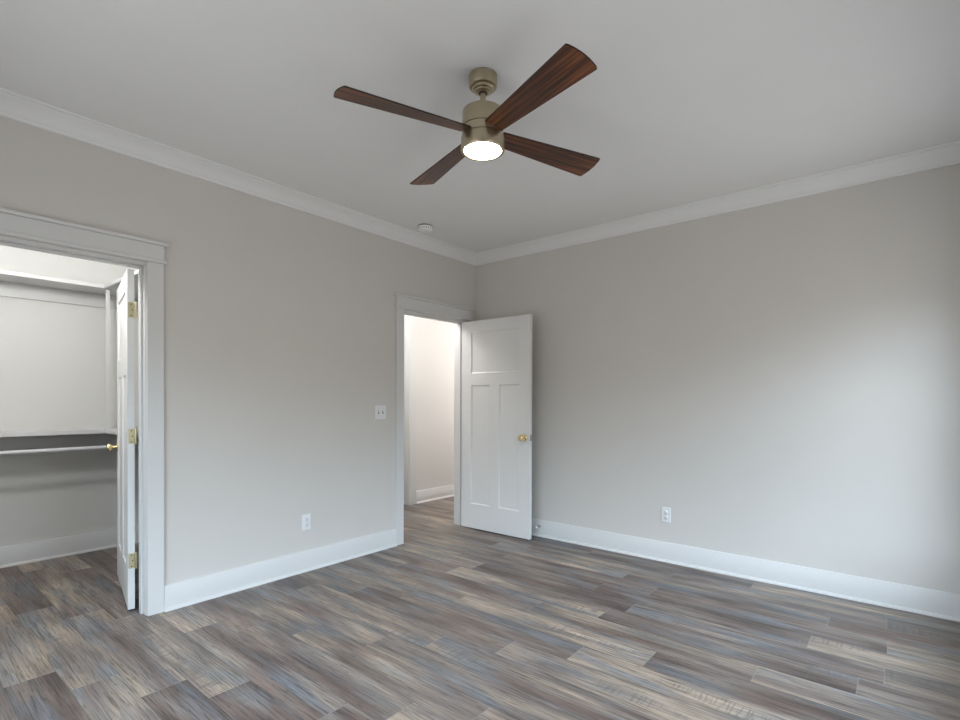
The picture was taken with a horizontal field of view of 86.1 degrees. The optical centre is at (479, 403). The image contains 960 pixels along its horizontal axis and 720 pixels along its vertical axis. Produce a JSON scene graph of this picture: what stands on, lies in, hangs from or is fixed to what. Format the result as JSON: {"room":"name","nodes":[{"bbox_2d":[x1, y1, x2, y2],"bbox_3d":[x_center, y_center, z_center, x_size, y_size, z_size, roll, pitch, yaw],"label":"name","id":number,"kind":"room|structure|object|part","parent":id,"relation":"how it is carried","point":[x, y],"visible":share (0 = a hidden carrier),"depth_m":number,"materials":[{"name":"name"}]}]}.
{"room":"empty bedroom","nodes":[
{"label":"empty bedroom","id":0,"kind":"room"},
{"bbox_2d":[0,245,138,546],"bbox_3d":[-3.718,-0.141,3.798,0.100,2.743,2.440,1,1,39],"label":"wall","id":1,"kind":"structure","parent":0,"point":[53,354],"depth_m":4.12,"materials":[{"name":"paint"}]},
{"bbox_2d":[0,270,137,311],"bbox_3d":[-3.020,-0.873,3.232,1.686,0.139,2.220,1,1,39],"label":"closet shelf","id":2,"kind":"object","parent":1,"relation":"attached to","point":[12,284],"visible":0.25,"depth_m":4.02,"materials":[{"name":"white paint"}]},
{"bbox_2d":[0,427,137,449],"bbox_3d":[-3.024,0.280,3.241,1.686,0.145,2.220,1,1,39],"label":"closet shelf","id":3,"kind":"object","parent":1,"relation":"attached to","point":[20,439],"visible":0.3,"depth_m":4.03,"materials":[{"name":"white paint"}]},
{"bbox_2d":[0,444,137,454],"bbox_3d":[-3.472,0.353,3.599,0.060,0.060,2.198,1,1,39],"label":"closet rod","id":4,"kind":"object","parent":3,"relation":"attached to","point":[31,451],"visible":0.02,"depth_m":3.88,"materials":[{"name":"silver metal"}]},
{"bbox_2d":[106,289,109,428],"bbox_3d":[-2.998,-0.357,4.138,0.020,1.122,0.026,1,1,39],"label":"post","id":5,"kind":"object","parent":3,"relation":"on","point":[107,291],"visible":0.77,"depth_m":4.13,"materials":[{"name":"white paint"}]},
{"bbox_2d":[0,525,138,567],"bbox_3d":[-3.019,1.161,3.241,1.706,0.152,2.220,1,1,39],"label":"baseboard","id":6,"kind":"structure","parent":1,"relation":"attached to","point":[13,555],"depth_m":4.12,"materials":[{"name":"white paint"}]},
{"bbox_2d":[0,116,475,584],"bbox_3d":[-0.729,-0.137,4.574,0.115,2.743,7.440,1,1,39],"label":"wall","id":7,"kind":"structure","parent":0,"point":[280,320],"depth_m":3.50,"materials":[{"name":"beige paint"}]},
{"bbox_2d":[0,207,168,615],"bbox_3d":[-2.258,0.146,2.721,0.195,2.195,1.040,1,1,39],"label":"trim","id":8,"kind":"structure","parent":7,"relation":"attached to","point":[13,223],"depth_m":3.01,"materials":[{"name":"white paint"}]},
{"bbox_3d":[-2.019,0.205,3.117,0.019,2.071,0.087,1,1,39],"label":"casing","id":9,"kind":"part","parent":8,"relation":"part of","materials":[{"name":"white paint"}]},
{"bbox_3d":[-1.916,0.206,3.031,0.019,2.071,0.087,1,1,39],"label":"casing","id":10,"kind":"part","parent":8,"relation":"part of","materials":[{"name":"white paint"}]},
{"bbox_2d":[106,269,136,609],"bbox_3d":[-2.335,0.210,3.379,0.165,2.032,0.820,0,1,-39],"label":"door","id":11,"kind":"structure","parent":7,"relation":"in","point":[126,306],"depth_m":3.11,"materials":[{"name":"white paint"}]},
{"bbox_3d":[-2.594,0.305,3.613,0.056,0.055,0.055,0,1,-39],"label":"knob","id":12,"kind":"part","parent":11,"relation":"part of","materials":[{"name":"gold metal"}]},
{"bbox_3d":[-2.446,0.402,3.518,0.018,1.147,0.210,0,1,-39],"label":"panel","id":13,"kind":"part","parent":11,"relation":"part of","materials":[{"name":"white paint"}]},
{"bbox_3d":[-2.336,-0.494,3.377,0.018,0.382,0.554,0,1,-39],"label":"panel","id":14,"kind":"part","parent":11,"relation":"part of","materials":[{"name":"white paint"}]},
{"bbox_3d":[-2.231,0.405,3.250,0.018,1.147,0.210,0,1,-39],"label":"panel","id":15,"kind":"part","parent":11,"relation":"part of","materials":[{"name":"white paint"}]},
{"bbox_2d":[0,87,476,265],"bbox_3d":[-1.434,-1.457,3.529,0.107,0.092,4.500,1,1,39],"label":"trim","id":16,"kind":"structure","parent":7,"relation":"attached to","point":[13,106],"depth_m":3.15,"materials":[{"name":"white paint"}]},
{"bbox_2d":[164,528,396,611],"bbox_3d":[-1.472,1.163,3.573,0.030,0.152,4.500,1,1,39],"label":"baseboard","id":17,"kind":"structure","parent":7,"relation":"attached to","point":[177,595],"depth_m":3.57,"materials":[{"name":"white paint"}]},
{"bbox_2d":[302,513,310,530],"bbox_3d":[-1.287,0.876,3.810,0.009,0.118,0.072,1,1,39],"label":"power outlet","id":18,"kind":"object","parent":7,"relation":"attached to","point":[306,518],"visible":1,"depth_m":3.81,"materials":[{"name":"white plastic"}]},
{"bbox_2d":[375,405,385,418],"bbox_3d":[-0.836,0.070,4.340,0.019,0.115,0.117,1,1,39],"label":"light switch","id":19,"kind":"object","parent":7,"relation":"attached to","point":[380,410],"visible":1,"depth_m":4.34,"materials":[{"name":"white plastic"}]},
{"bbox_2d":[394,293,473,544],"bbox_3d":[-0.466,0.135,4.896,0.195,2.195,1.039,1,1,39],"label":"trim","id":20,"kind":"structure","parent":7,"relation":"attached to","point":[402,301],"depth_m":4.73,"materials":[{"name":"white paint"}]},
{"bbox_3d":[-0.705,0.199,4.502,0.019,2.071,0.083,1,1,39],"label":"casing","id":21,"kind":"part","parent":20,"relation":"part of","materials":[{"name":"white paint"}]},
{"bbox_3d":[-0.229,0.195,5.289,0.019,2.071,0.090,1,1,39],"label":"casing","id":22,"kind":"part","parent":20,"relation":"part of","materials":[{"name":"white paint"}]},
{"bbox_2d":[462,314,531,539],"bbox_3d":[0.145,0.206,4.893,0.828,2.032,0.165,1,1,39],"label":"door","id":23,"kind":"structure","parent":7,"relation":"in","point":[497,352],"depth_m":4.86,"materials":[{"name":"white paint"}]},
{"bbox_3d":[0.011,0.399,5.002,0.210,1.147,0.018,1,1,39],"label":"panel","id":24,"kind":"part","parent":23,"relation":"part of","materials":[{"name":"white paint"}]},
{"bbox_3d":[0.147,-0.497,4.888,0.554,0.382,0.018,1,1,39],"label":"panel","id":25,"kind":"part","parent":23,"relation":"part of","materials":[{"name":"white paint"}]},
{"bbox_3d":[0.278,0.401,4.786,0.210,1.147,0.018,1,1,39],"label":"panel","id":26,"kind":"part","parent":23,"relation":"part of","materials":[{"name":"white paint"}]},
{"bbox_2d":[416,317,453,490],"bbox_3d":[-0.671,-0.152,6.515,0.115,2.743,4.370,1,1,39],"label":"wall","id":27,"kind":"structure","parent":0,"point":[435,338],"depth_m":6.54,"materials":[{"name":"paint"}]},
{"bbox_2d":[404,315,416,504],"bbox_3d":[-1.167,-0.067,5.897,0.137,2.580,1.075,1,1,39],"label":"trim","id":28,"kind":"structure","parent":27,"relation":"attached to","point":[410,322],"depth_m":6.22,"materials":[{"name":"white paint"}]},
{"bbox_3d":[-0.817,-0.009,6.234,0.019,2.460,0.110,1,1,39],"label":"casing","id":29,"kind":"part","parent":28,"relation":"part of","materials":[{"name":"white paint"}]},
{"bbox_2d":[416,484,453,503],"bbox_3d":[-0.043,1.141,7.177,0.030,0.152,2.320,1,1,39],"label":"baseboard","id":30,"kind":"structure","parent":27,"relation":"attached to","point":[436,493],"depth_m":6.53,"materials":[{"name":"white paint"}]},
{"bbox_2d":[0,0,959,252],"bbox_3d":[0.107,-1.561,3.878,5.940,0.120,7.440,1,1,39],"label":"ceiling","id":31,"kind":"structure","parent":0,"point":[684,102],"depth_m":2.40,"materials":[{"name":"white paint"}]},
{"bbox_2d":[418,224,432,232],"bbox_3d":[-0.463,-1.482,4.348,0.127,0.048,0.127,1,1,39],"label":"smoke detector","id":32,"kind":"object","parent":31,"relation":"attached to","point":[424,228],"visible":1,"depth_m":4.31,"materials":[{"name":"grey plastic"}]},
{"bbox_2d":[334,43,599,184],"bbox_3d":[0.013,-1.319,2.336,1.029,0.342,1.029,0,0,14],"label":"ceiling fan","id":33,"kind":"object","parent":31,"relation":"hanging from","point":[482,126],"visible":1,"depth_m":2.24,"materials":[{"name":"brown wood"}]},
{"bbox_3d":[-0.310,-1.220,2.140,0.580,0.006,0.150,-2,14,-31],"label":"blade","id":34,"kind":"part","parent":33,"relation":"part of","materials":[{"name":"brown wood"}]},
{"bbox_3d":[-0.183,-1.236,2.659,0.150,0.006,0.580,-15,9,-30],"label":"blade","id":35,"kind":"part","parent":33,"relation":"part of","materials":[{"name":"brown wood"}]},
{"bbox_3d":[0.209,-1.213,2.013,0.150,0.006,0.580,15,-5,-31],"label":"blade","id":36,"kind":"part","parent":33,"relation":"part of","materials":[{"name":"brown wood"}]},
{"bbox_3d":[0.336,-1.230,2.532,0.580,0.006,0.150,0,-12,-31],"label":"blade","id":37,"kind":"part","parent":33,"relation":"part of","materials":[{"name":"brown wood"}]},
{"bbox_2d":[0,496,959,719],"bbox_3d":[0.098,1.242,3.899,5.940,0.001,7.440,1,1,39],"label":"floor","id":38,"kind":"structure","parent":0,"point":[452,621],"depth_m":2.68,"materials":[{"name":"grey wood"}]},
{"bbox_2d":[476,163,959,593],"bbox_3d":[1.528,-0.127,4.084,3.990,2.743,0.115,1,1,39],"label":"wall","id":39,"kind":"structure","parent":0,"point":[781,378],"depth_m":3.60,"materials":[{"name":"beige paint"}]},
{"bbox_2d":[662,507,670,522],"bbox_3d":[1.470,0.877,4.056,0.072,0.118,0.009,1,1,39],"label":"power outlet","id":40,"kind":"object","parent":39,"relation":"attached to","point":[666,512],"visible":1,"depth_m":4.05,"materials":[{"name":"white plastic"}]},
{"bbox_2d":[476,140,959,265],"bbox_3d":[1.411,-1.452,4.030,3.860,0.092,0.107,1,1,39],"label":"trim","id":41,"kind":"structure","parent":39,"relation":"attached to","point":[946,154],"depth_m":3.62,"materials":[{"name":"white paint"}]},
{"bbox_2d":[532,518,959,621],"bbox_3d":[1.427,1.169,4.079,3.860,0.152,0.030,1,1,39],"label":"baseboard","id":42,"kind":"structure","parent":39,"relation":"attached to","point":[924,601],"depth_m":3.58,"materials":[{"name":"white paint"}]}
]}

